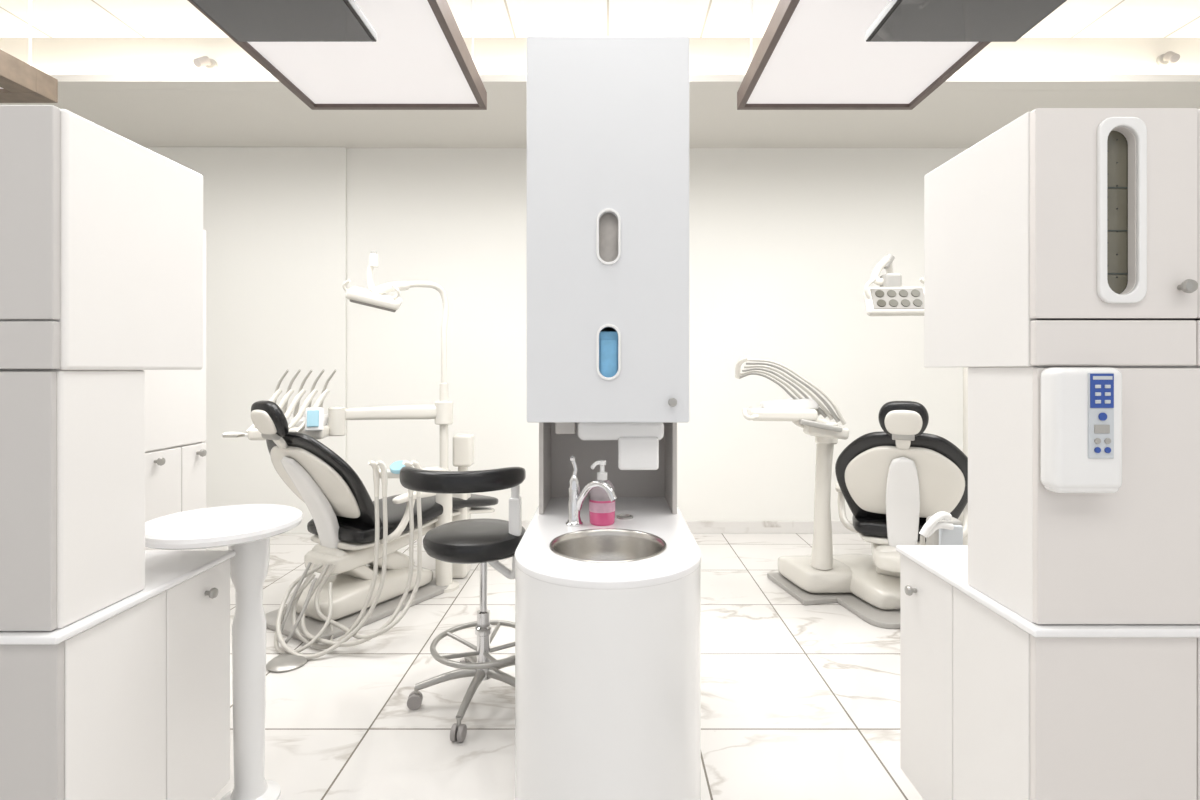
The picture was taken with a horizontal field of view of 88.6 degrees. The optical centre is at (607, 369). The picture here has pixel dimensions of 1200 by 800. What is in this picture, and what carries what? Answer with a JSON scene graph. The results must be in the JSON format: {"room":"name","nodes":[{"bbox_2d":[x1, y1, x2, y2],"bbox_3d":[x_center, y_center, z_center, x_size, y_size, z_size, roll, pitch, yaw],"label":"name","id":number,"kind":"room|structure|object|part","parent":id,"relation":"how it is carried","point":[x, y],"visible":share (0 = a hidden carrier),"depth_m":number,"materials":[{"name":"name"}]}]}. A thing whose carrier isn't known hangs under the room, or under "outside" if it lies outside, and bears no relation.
{"room":"dental clinic","nodes":[
{"label":"dental clinic","id":0,"kind":"room"},
{"bbox_2d":[145,147,346,533],"bbox_3d":[-3.365,-0.240,5.005,2.470,3.140,0.030,0,0,0],"label":"wall","id":1,"kind":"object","parent":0,"point":[275,218],"depth_m":4.99,"materials":[{"name":"white paint"}]},
{"bbox_2d":[221,369,452,439],"bbox_3d":[-1.492,0.185,3.512,1.095,0.379,0.585,0,0,0],"label":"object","id":2,"kind":"object","parent":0,"point":[316,424],"depth_m":3.43,"materials":[{"name":"white plastic"}]},
{"bbox_2d":[342,251,458,592],"bbox_3d":[-1.185,0.337,3.555,0.549,1.985,0.570,0,0,0],"label":"light","id":3,"kind":"object","parent":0,"point":[376,297],"depth_m":3.70,"materials":[{"name":"white plastic"}]},
{"bbox_2d":[206,533,923,799],"bbox_3d":[0.000,1.370,1.040,9.200,0.080,8.080,0,0,0],"label":"floor","id":4,"kind":"structure","parent":0,"point":[799,701],"depth_m":2.49,"materials":[{"name":"tile"}]},
{"bbox_2d":[0,105,234,799],"bbox_3d":[-1.468,0.398,1.517,0.784,1.865,0.590,0,0,0],"label":"cabinet tower","id":5,"kind":"object","parent":4,"relation":"on","point":[115,651],"visible":1,"depth_m":1.33,"materials":[{"name":"laminate"}]},
{"bbox_3d":[-1.476,0.265,1.246,0.708,0.524,0.015,0,0,0],"label":"panel","id":6,"kind":"part","parent":5,"relation":"part of","materials":[{"name":"laminate"}]},
{"bbox_3d":[-1.482,-0.318,1.244,0.735,0.431,0.019,0,0,0],"label":"door","id":7,"kind":"part","parent":5,"relation":"part of","materials":[{"name":"laminate"}]},
{"bbox_3d":[-1.473,0.875,1.244,0.734,0.649,0.018,0,0,0],"label":"panel","id":8,"kind":"part","parent":5,"relation":"part of","materials":[{"name":"laminate"}]},
{"bbox_3d":[-1.114,0.875,1.397,0.018,0.649,0.286,0,0,0],"label":"panel","id":9,"kind":"part","parent":5,"relation":"part of","materials":[{"name":"laminate"}]},
{"bbox_2d":[0,550,234,644],"bbox_3d":[-1.478,0.539,1.517,0.765,0.018,0.590,0,0,0],"label":"countertop","id":10,"kind":"structure","parent":5,"relation":"on","point":[164,569],"depth_m":1.54,"materials":[{"name":"white laminate"}]},
{"bbox_3d":[-1.114,0.875,1.671,0.018,0.649,0.258,0,0,0],"label":"door","id":11,"kind":"part","parent":5,"relation":"part of","materials":[{"name":"laminate"}]},
{"bbox_3d":[-1.091,0.613,1.690,0.029,0.029,0.029,0,0,0],"label":"knob","id":12,"kind":"part","parent":5,"relation":"part of","materials":[{"name":"grey metal"}]},
{"bbox_2d":[143,230,206,549],"bbox_3d":[-1.853,0.398,2.092,0.693,1.865,0.525,0,0,0],"label":"storage cabinet","id":13,"kind":"object","parent":4,"relation":"on","point":[175,400],"visible":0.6,"depth_m":2.19,"materials":[{"name":"laminate"}]},
{"bbox_3d":[-1.522,0.310,2.085,0.029,0.029,0.029,0,0,0],"label":"knob","id":14,"kind":"part","parent":13,"relation":"part of","materials":[{"name":"grey metal"}]},
{"bbox_3d":[-1.544,0.739,2.027,0.016,0.922,0.375,0,0,0],"label":"door","id":15,"kind":"part","parent":13,"relation":"part of","materials":[{"name":"laminate"}]},
{"bbox_3d":[-1.544,-0.131,2.096,0.016,0.805,0.513,0,0,0],"label":"panel","id":16,"kind":"part","parent":13,"relation":"part of","materials":[{"name":"laminate"}]},
{"bbox_3d":[-1.544,0.739,2.286,0.016,0.922,0.134,0,0,0],"label":"door","id":17,"kind":"part","parent":13,"relation":"part of","materials":[{"name":"laminate"}]},
{"bbox_3d":[-1.522,0.310,2.300,0.029,0.029,0.029,0,0,0],"label":"knob","id":18,"kind":"part","parent":13,"relation":"part of","materials":[{"name":"grey metal"}]},
{"bbox_2d":[145,504,302,799],"bbox_3d":[-1.090,0.875,1.740,0.408,0.909,0.408,0,0,43],"label":"round side table","id":19,"kind":"object","parent":4,"relation":"on","point":[247,530],"visible":0.91,"depth_m":1.85,"materials":[{"name":"white plastic"}]},
{"bbox_3d":[-1.105,0.887,1.895,0.170,0.885,0.170,0,0,0],"label":"post","id":20,"kind":"part","parent":19,"relation":"part of","materials":[{"name":"white plastic"}]},
{"bbox_2d":[251,401,497,672],"bbox_3d":[-1.184,0.740,3.528,1.040,1.179,1.726,0,0,31],"label":"dental chair","id":21,"kind":"object","parent":4,"relation":"on","point":[366,580],"visible":0.94,"depth_m":3.19,"materials":[{"name":"white plastic"}]},
{"bbox_2d":[251,401,288,436],"bbox_3d":[-1.667,0.243,3.039,0.223,0.185,0.122,0,0,31],"label":"cushion","id":22,"kind":"object","parent":21,"relation":"on","point":[268,418],"depth_m":2.98,"materials":[{"name":"black leather"}]},
{"bbox_3d":[-1.665,0.320,3.043,0.100,0.050,0.050,0,0,31],"label":"headrest knob","id":23,"kind":"part","parent":21,"relation":"part of","materials":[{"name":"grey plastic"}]},
{"bbox_3d":[-1.649,0.342,3.069,0.070,0.136,0.106,0,0,31],"label":"headrest stem","id":24,"kind":"part","parent":21,"relation":"part of","materials":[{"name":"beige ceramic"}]},
{"bbox_2d":[266,432,381,526],"bbox_3d":[-1.520,0.606,3.284,0.680,0.604,0.459,0,0,31],"label":"cushion","id":25,"kind":"object","parent":21,"relation":"on","point":[334,495],"depth_m":3.14,"materials":[{"name":"black leather"}]},
{"bbox_3d":[-1.394,1.315,3.493,0.540,0.030,0.940,0,0,31],"label":"plate","id":26,"kind":"part","parent":21,"relation":"part of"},
{"bbox_3d":[-1.160,0.538,3.051,0.032,0.185,0.064,0,0,24],"label":"suction handle","id":27,"kind":"part","parent":21,"relation":"part of","materials":[{"name":"white plastic"}]},
{"bbox_3d":[-1.120,0.538,3.051,0.032,0.185,0.064,0,0,24],"label":"suction handle","id":28,"kind":"part","parent":21,"relation":"part of","materials":[{"name":"white plastic"}]},
{"bbox_3d":[-1.338,1.085,3.587,0.220,0.319,0.445,0,0,31],"label":"lift arm","id":29,"kind":"part","parent":21,"relation":"part of","materials":[{"name":"beige ceramic"}]},
{"bbox_2d":[307,494,497,542],"bbox_3d":[-1.188,0.865,3.835,0.526,0.144,1.218,0,0,31],"label":"seat cushion","id":30,"kind":"object","parent":21,"relation":"on","point":[348,528],"depth_m":3.50,"materials":[{"name":"black leather"}]},
{"bbox_3d":[-0.990,0.538,3.051,0.032,0.185,0.064,0,0,24],"label":"suction handle","id":31,"kind":"part","parent":21,"relation":"part of","materials":[{"name":"white plastic"}]},
{"bbox_3d":[-0.950,0.538,3.051,0.032,0.185,0.064,0,0,24],"label":"suction handle","id":32,"kind":"part","parent":21,"relation":"part of","materials":[{"name":"white plastic"}]},
{"bbox_3d":[-0.949,0.628,3.446,0.113,0.239,0.582,0,0,-3],"label":"assistant arm","id":33,"kind":"part","parent":21,"relation":"part of","materials":[{"name":"white plastic"}]},
{"bbox_3d":[-0.930,0.660,3.930,0.060,0.182,0.060,6,6,0],"label":"valve stem","id":34,"kind":"part","parent":21,"relation":"part of","materials":[{"name":"beige ceramic"}]},
{"bbox_2d":[400,466,525,741],"bbox_3d":[-0.523,0.851,2.458,0.590,0.958,0.561,0,0,0],"label":"stool","id":35,"kind":"object","parent":4,"relation":"on","point":[483,541],"visible":0.8,"depth_m":2.35,"materials":[{"name":"black leather"}]},
{"bbox_3d":[-0.639,1.225,2.449,0.245,0.079,0.038,0,0,-8],"label":"leg","id":36,"kind":"part","parent":35,"relation":"part of","materials":[{"name":"grey metal"}]},
{"bbox_3d":[-0.536,1.268,2.212,0.016,0.035,0.016,0,0,0],"label":"caster stem","id":37,"kind":"part","parent":35,"relation":"part of","materials":[{"name":"grey metal"}]},
{"bbox_3d":[-0.563,1.225,2.596,0.038,0.079,0.245,0,0,-26],"label":"leg","id":38,"kind":"part","parent":35,"relation":"part of","materials":[{"name":"grey metal"}]},
{"bbox_3d":[-0.523,1.225,2.331,0.038,0.079,0.245,0,0,10],"label":"leg","id":39,"kind":"part","parent":35,"relation":"part of","materials":[{"name":"grey metal"}]},
{"bbox_2d":[423,518,525,563],"bbox_3d":[-0.530,0.677,2.470,0.410,0.095,0.410,0,0,0],"label":"seat cushion","id":40,"kind":"object","parent":35,"relation":"on","point":[468,541],"depth_m":2.33,"materials":[{"name":"black leather"}]},
{"bbox_3d":[-0.372,1.225,2.411,0.245,0.079,0.038,0,0,24],"label":"leg","id":41,"kind":"part","parent":35,"relation":"part of","materials":[{"name":"grey metal"}]},
{"bbox_3d":[-0.417,0.649,2.477,0.184,0.398,0.088,0,0,29],"label":"support arm","id":42,"kind":"part","parent":35,"relation":"part of","materials":[{"name":"white plastic"}]},
{"bbox_3d":[-0.405,1.225,2.573,0.038,0.079,0.245,0,0,42],"label":"leg","id":43,"kind":"part","parent":35,"relation":"part of","materials":[{"name":"grey metal"}]},
{"bbox_2d":[515,36,700,799],"bbox_3d":[0.000,0.122,2.071,0.544,2.416,1.066,0,0,0],"label":"station","id":44,"kind":"object","parent":4,"relation":"on","point":[608,618],"visible":1,"depth_m":2.00,"materials":[{"name":"white plastic"}]},
{"bbox_2d":[555,423,576,433],"bbox_3d":[-0.150,0.199,2.210,0.070,0.052,0.100,0,0,0],"label":"box","id":45,"kind":"object","parent":44,"relation":"attached to","point":[560,428],"visible":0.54,"depth_m":2.16,"materials":[{"name":"white plastic"}]},
{"bbox_2d":[566,455,616,526],"bbox_3d":[-0.052,0.409,2.063,0.206,0.237,0.060,0,0,30],"label":"chrome faucet","id":46,"kind":"object","parent":44,"relation":"on","point":[576,499],"visible":1,"depth_m":2.08,"materials":[{"name":"silver metal"}]},
{"bbox_3d":[-0.116,0.333,2.100,0.025,0.063,0.015,0,0,0],"label":"lever","id":47,"kind":"part","parent":46,"relation":"part of","materials":[{"name":"silver metal"}]},
{"bbox_3d":[-0.046,0.424,2.046,0.180,0.122,0.035,0,0,38],"label":"spout","id":48,"kind":"part","parent":46,"relation":"part of","materials":[{"name":"silver metal"}]},
{"bbox_2d":[589,460,614,525],"bbox_3d":[-0.020,0.419,2.120,0.091,0.218,0.091,0,0,0],"label":"soap pump bottle","id":49,"kind":"object","parent":44,"relation":"on","point":[601,509],"visible":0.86,"depth_m":2.08,"materials":[{"name":"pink plastic"}]},
{"bbox_3d":[0.000,-0.458,2.009,0.530,1.257,0.022,0,0,0],"label":"door","id":50,"kind":"part","parent":44,"relation":"part of","materials":[{"name":"laminate"}]},
{"bbox_2d":[549,528,666,562],"bbox_3d":[0.000,0.605,1.860,0.354,0.161,0.354,0,0,0],"label":"sink bowl","id":51,"kind":"object","parent":44,"relation":"on","point":[566,545],"depth_m":1.99,"materials":[{"name":"metal"}]},
{"bbox_2d":[515,497,700,588],"bbox_3d":[0.000,0.539,2.069,0.544,0.022,1.062,0,0,0],"label":"countertop","id":52,"kind":"structure","parent":44,"relation":"on","point":[534,557],"depth_m":1.78,"materials":[{"name":"white plastic"}]},
{"bbox_3d":[0.002,-0.058,1.996,0.080,0.183,0.012,0,0,0],"label":"slot trim","id":53,"kind":"part","parent":44,"relation":"part of","materials":[{"name":"white plastic"}]},
{"bbox_3d":[0.002,-0.432,1.996,0.080,0.183,0.012,0,0,0],"label":"slot trim","id":54,"kind":"part","parent":44,"relation":"part of","materials":[{"name":"white plastic"}]},
{"bbox_2d":[578,423,663,469],"bbox_3d":[0.045,0.259,2.175,0.300,0.172,0.130,0,0,0],"label":"dispenser","id":55,"kind":"object","parent":44,"relation":"attached to","point":[638,443],"visible":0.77,"depth_m":2.12,"materials":[{"name":"white plastic"}]},
{"bbox_2d":[616,514,632,519],"bbox_3d":[0.060,0.524,2.200,0.060,0.008,0.060,0,0,0],"label":"grommet","id":56,"kind":"object","parent":44,"relation":"on","point":[620,516],"visible":1,"depth_m":2.19,"materials":[{"name":"grey metal"}]},
{"bbox_3d":[0.208,0.104,1.984,0.029,0.029,0.029,0,0,0],"label":"door knob","id":57,"kind":"part","parent":44,"relation":"part of","materials":[{"name":"grey metal"}]},
{"bbox_2d":[767,401,967,628],"bbox_3d":[1.489,0.740,3.600,1.135,1.179,1.981,0,0,25],"label":"dental chair","id":58,"kind":"object","parent":4,"relation":"on","point":[900,484],"visible":0.92,"depth_m":3.25,"materials":[{"name":"white plastic"}]},
{"bbox_2d":[735,356,848,569],"bbox_3d":[1.010,0.536,3.451,0.607,1.229,0.422,0,0,0],"label":"dental delivery unit","id":59,"kind":"object","parent":58,"relation":"on","point":[804,413],"visible":1,"depth_m":3.38,"materials":[{"name":"white plastic"}]},
{"bbox_3d":[0.761,0.236,3.290,0.085,0.064,0.043,0,0,0],"label":"tray handle","id":60,"kind":"part","parent":59,"relation":"part of","materials":[{"name":"white plastic"}]},
{"bbox_3d":[1.147,0.298,3.465,0.286,0.131,0.169,0,0,0],"label":"arm","id":61,"kind":"part","parent":59,"relation":"part of","materials":[{"name":"white plastic"}]},
{"bbox_3d":[1.250,0.759,3.571,0.126,0.784,0.182,0,0,0],"label":"post","id":62,"kind":"part","parent":59,"relation":"part of","materials":[{"name":"beige ceramic"}]},
{"bbox_3d":[1.240,1.315,3.740,0.360,0.030,0.480,0,0,-11],"label":"foot plate","id":63,"kind":"part","parent":58,"relation":"part of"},
{"bbox_3d":[1.556,1.315,3.649,0.540,0.030,0.940,0,0,-11],"label":"plate","id":64,"kind":"part","parent":58,"relation":"part of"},
{"bbox_2d":[852,515,925,541],"bbox_3d":[1.840,0.865,3.858,0.526,0.144,1.218,0,0,25],"label":"seat cushion","id":65,"kind":"object","parent":58,"relation":"on","point":[871,528],"depth_m":3.38,"materials":[{"name":"black leather"}]},
{"bbox_2d":[835,431,967,522],"bbox_3d":[1.568,0.606,3.274,0.680,0.604,0.459,0,0,25],"label":"backrest","id":66,"kind":"object","parent":58,"relation":"on","point":[880,479],"depth_m":3.18,"materials":[{"name":"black leather"}]},
{"bbox_3d":[1.462,0.342,3.047,0.070,0.136,0.106,0,0,25],"label":"headrest stem","id":67,"kind":"part","parent":58,"relation":"part of","materials":[{"name":"white plastic"}]},
{"bbox_3d":[1.449,0.320,3.019,0.100,0.050,0.050,0,0,25],"label":"headrest knob","id":68,"kind":"part","parent":58,"relation":"part of","materials":[{"name":"grey plastic"}]},
{"bbox_2d":[878,401,928,436],"bbox_3d":[1.447,0.243,3.015,0.223,0.185,0.122,0,0,25],"label":"cushion","id":69,"kind":"object","parent":58,"relation":"on","point":[896,418],"depth_m":2.97,"materials":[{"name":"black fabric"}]},
{"bbox_3d":[1.392,0.656,2.614,0.155,0.107,0.044,0,0,-17],"label":"suction handle","id":70,"kind":"part","parent":58,"relation":"part of","materials":[{"name":"white plastic"}]},
{"bbox_3d":[1.407,0.680,2.620,0.131,0.063,0.030,0,0,-9],"label":"suction handle","id":71,"kind":"part","parent":58,"relation":"part of","materials":[{"name":"white plastic"}]},
{"bbox_2d":[963,367,967,456],"label":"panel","id":72,"kind":"object","parent":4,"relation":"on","point":[965,369],"depth_m":4.04,"materials":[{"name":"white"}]},
{"bbox_3d":[1.917,-0.005,3.905,0.946,1.270,0.318,0,0,-34],"label":"arm","id":73,"kind":"part","parent":72,"relation":"part of","materials":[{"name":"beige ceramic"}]},
{"bbox_2d":[896,108,1199,799],"bbox_3d":[1.240,0.394,1.552,0.779,1.872,0.626,0,0,0],"label":"cabinet tower","id":74,"kind":"object","parent":4,"relation":"on","point":[1053,653],"visible":1,"depth_m":1.27,"materials":[{"name":"laminate"}]},
{"bbox_3d":[0.866,0.630,1.757,0.029,0.029,0.029,0,0,0],"label":"knob","id":75,"kind":"part","parent":74,"relation":"part of","materials":[{"name":"grey metal"}]},
{"bbox_3d":[0.889,0.875,1.713,0.018,0.649,0.280,0,0,0],"label":"door","id":76,"kind":"part","parent":74,"relation":"part of","materials":[{"name":"laminate"}]},
{"bbox_3d":[0.889,0.875,1.429,0.018,0.649,0.284,0,0,0],"label":"panel","id":77,"kind":"part","parent":74,"relation":"part of","materials":[{"name":"laminate"}]},
{"bbox_2d":[896,545,1199,637],"bbox_3d":[1.250,0.539,1.560,0.760,0.018,0.610,0,0,0],"label":"countertop","id":78,"kind":"structure","parent":74,"relation":"on","point":[949,563],"depth_m":1.32,"materials":[{"name":"white laminate"}]},
{"bbox_2d":[1041,368,1121,492],"bbox_3d":[0.957,0.121,1.241,0.142,0.252,0.062,0,0,0],"label":"control unit","id":79,"kind":"object","parent":74,"relation":"attached to","point":[1081,408],"visible":1,"depth_m":1.22,"materials":[{"name":"white plastic"}]},
{"bbox_3d":[0.975,0.090,1.217,0.050,0.170,0.005,0,0,0],"label":"keypad panel","id":80,"kind":"part","parent":79,"relation":"part of","materials":[{"name":"blue plastic"}]},
{"bbox_3d":[1.048,0.875,1.277,0.334,0.649,0.018,0,0,0],"label":"panel","id":81,"kind":"part","parent":74,"relation":"part of","materials":[{"name":"laminate"}]},
{"bbox_3d":[1.244,0.262,1.280,0.712,0.531,0.016,0,0,0],"label":"panel","id":82,"kind":"part","parent":74,"relation":"part of","materials":[{"name":"laminate"}]},
{"bbox_2d":[1107,187,1127,188],"bbox_3d":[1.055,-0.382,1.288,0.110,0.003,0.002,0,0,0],"label":"glass shelf","id":83,"kind":"object","parent":74,"relation":"attached to","point":[1107,187],"depth_m":1.29,"materials":[{"name":"clear glass"}]},
{"bbox_2d":[1107,230,1127,231],"bbox_3d":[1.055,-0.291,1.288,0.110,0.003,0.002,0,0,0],"label":"glass shelf","id":84,"kind":"object","parent":74,"relation":"attached to","point":[1107,230],"depth_m":1.29,"materials":[{"name":"clear glass"}]},
{"bbox_2d":[1107,273,1127,274],"bbox_3d":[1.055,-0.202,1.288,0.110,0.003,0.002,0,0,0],"label":"glass shelf","id":85,"kind":"object","parent":74,"relation":"attached to","point":[1107,273],"depth_m":1.29,"materials":[{"name":"clear glass"}]},
{"bbox_3d":[1.179,-0.170,1.254,0.029,0.029,0.029,0,0,0],"label":"knob","id":86,"kind":"part","parent":74,"relation":"part of","materials":[{"name":"grey metal"}]},
{"bbox_3d":[1.419,-0.324,1.277,0.402,0.433,0.018,0,0,0],"label":"door","id":87,"kind":"part","parent":74,"relation":"part of","materials":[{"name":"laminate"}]},
{"bbox_3d":[1.409,0.875,1.277,0.382,0.649,0.018,0,0,0],"label":"panel","id":88,"kind":"part","parent":74,"relation":"part of","materials":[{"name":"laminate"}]},
{"bbox_2d":[0,0,1199,37],"bbox_3d":[0.000,-2.200,1.010,9.200,0.100,8.020,0,0,0],"label":"ceiling","id":89,"kind":"structure","parent":0,"point":[50,18],"depth_m":3.76,"materials":[{"name":"paint"}]},
{"bbox_2d":[0,0,57,102],"bbox_3d":[-3.575,-1.815,2.505,1.050,0.670,1.810,0,0,0],"label":"light panel","id":90,"kind":"object","parent":89,"relation":"hanging from","point":[20,82],"visible":1,"depth_m":3.28,"materials":[{"name":"brown wood"}]},
{"bbox_3d":[-3.115,-1.545,2.505,0.130,0.130,1.550,0,0,0],"label":"frame","id":91,"kind":"part","parent":90,"relation":"part of","materials":[{"name":"brown wood"}]},
{"bbox_3d":[-3.575,-1.545,3.345,1.050,0.130,0.130,0,0,0],"label":"frame","id":92,"kind":"part","parent":90,"relation":"part of","materials":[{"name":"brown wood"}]},
{"bbox_3d":[-3.110,-1.875,3.310,0.012,0.550,0.012,0,0,0],"label":"suspension rod","id":93,"kind":"part","parent":90,"relation":"part of","materials":[{"name":"white plastic"}]},
{"bbox_2d":[193,56,217,70],"bbox_3d":[-2.565,-1.956,3.914,0.071,0.099,0.138,0,0,5],"label":"recessed light","id":94,"kind":"object","parent":89,"relation":"attached to","point":[209,63],"visible":1,"depth_m":3.90,"materials":[{"name":"grey plastic"}]},
{"bbox_2d":[188,0,486,109],"bbox_3d":[-1.187,-1.815,2.550,0.996,0.670,1.900,0,0,0],"label":"light panel","id":95,"kind":"object","parent":89,"relation":"hanging from","point":[420,58],"visible":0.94,"depth_m":3.01,"materials":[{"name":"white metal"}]},
{"bbox_3d":[-1.667,-1.530,2.550,0.035,0.100,1.830,0,0,0],"label":"frame","id":96,"kind":"part","parent":95,"relation":"part of","materials":[{"name":"brown metal"}]},
{"bbox_2d":[191,0,376,41],"bbox_3d":[-1.169,-1.386,1.915,0.542,0.232,0.950,0,0,0],"label":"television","id":97,"kind":"object","parent":95,"relation":"attached to","point":[244,20],"visible":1,"depth_m":2.23,"materials":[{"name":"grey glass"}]},
{"bbox_3d":[-1.187,-1.530,3.482,0.996,0.100,0.035,0,0,0],"label":"frame","id":98,"kind":"part","parent":95,"relation":"part of","materials":[{"name":"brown metal"}]},
{"bbox_3d":[-0.707,-1.530,2.550,0.035,0.100,1.830,0,0,0],"label":"frame","id":99,"kind":"part","parent":95,"relation":"part of","materials":[{"name":"brown metal"}]},
{"bbox_3d":[-0.749,-1.860,3.400,0.012,0.580,0.012,0,0,0],"label":"suspension rod","id":100,"kind":"part","parent":95,"relation":"part of","materials":[{"name":"white plastic"}]},
{"bbox_2d":[50,75,1199,89],"bbox_3d":[0.000,-1.833,3.920,9.200,0.045,0.120,0,0,0],"label":"cove","id":101,"kind":"object","parent":89,"relation":"attached to","point":[63,84],"depth_m":3.87,"materials":[{"name":"paint"}]},
{"bbox_3d":[0.000,-1.840,3.865,9.200,0.030,0.010,0,0,0],"label":"cove lip","id":102,"kind":"part","parent":101,"relation":"part of","materials":[{"name":"white paint"}]},
{"bbox_2d":[737,0,990,109],"bbox_3d":[1.232,-1.815,2.550,0.996,0.670,1.900,0,0,0],"label":"light panel","id":103,"kind":"object","parent":89,"relation":"hanging from","point":[811,54],"visible":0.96,"depth_m":3.01,"materials":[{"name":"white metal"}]},
{"bbox_3d":[0.794,-1.860,3.400,0.012,0.580,0.012,0,0,0],"label":"suspension rod","id":104,"kind":"part","parent":103,"relation":"part of","materials":[{"name":"white plastic"}]},
{"bbox_3d":[0.751,-1.530,2.550,0.035,0.100,1.830,0,0,0],"label":"frame","id":105,"kind":"part","parent":103,"relation":"part of","materials":[{"name":"brown metal"}]},
{"bbox_3d":[1.232,-1.530,3.482,0.996,0.100,0.035,0,0,0],"label":"frame","id":106,"kind":"part","parent":103,"relation":"part of","materials":[{"name":"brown metal"}]},
{"bbox_3d":[1.712,-1.530,2.550,0.035,0.100,1.830,0,0,0],"label":"frame","id":107,"kind":"part","parent":103,"relation":"part of","materials":[{"name":"brown metal"}]},
{"bbox_2d":[866,0,1066,41],"bbox_3d":[1.292,-1.386,1.915,0.585,0.232,0.950,0,0,0],"label":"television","id":108,"kind":"object","parent":103,"relation":"attached to","point":[900,20],"visible":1,"depth_m":2.23,"materials":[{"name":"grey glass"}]},
{"bbox_2d":[1156,51,1179,65],"bbox_3d":[3.575,-1.986,3.914,0.071,0.099,0.138,0,0,5],"label":"recessed light","id":109,"kind":"object","parent":89,"relation":"attached to","point":[1169,56],"visible":1,"depth_m":3.91,"materials":[{"name":"grey plastic"}]},
{"bbox_2d":[0,38,1199,147],"bbox_3d":[0.000,-1.980,4.500,9.200,0.340,1.040,0,0,0],"label":"ceiling soffit","id":110,"kind":"structure","parent":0,"point":[147,118],"depth_m":4.21,"materials":[{"name":"white paint"}]},
{"bbox_2d":[347,148,968,520],"bbox_3d":[0.000,-0.470,5.080,9.200,3.600,0.120,0,0,0],"label":"wall","id":111,"kind":"structure","parent":0,"point":[785,244],"depth_m":5.02,"materials":[{"name":"paint"}]},
{"bbox_2d":[522,521,855,532],"bbox_3d":[1.235,1.280,5.011,6.730,0.100,0.017,0,0,0],"label":"baseboard","id":112,"kind":"structure","parent":111,"relation":"attached to","point":[694,526],"depth_m":5.00,"materials":[{"name":"stone"}]},
{"bbox_2d":[863,254,923,315],"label":"light","id":113,"kind":"object","parent":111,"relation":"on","point":[891,295],"depth_m":3.43,"materials":[{"name":"white plastic"}]},
{"bbox_3d":[1.466,-0.457,3.444,0.066,0.123,0.035,0,0,0],"label":"handle","id":114,"kind":"part","parent":113,"relation":"part of","materials":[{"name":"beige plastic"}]}
]}

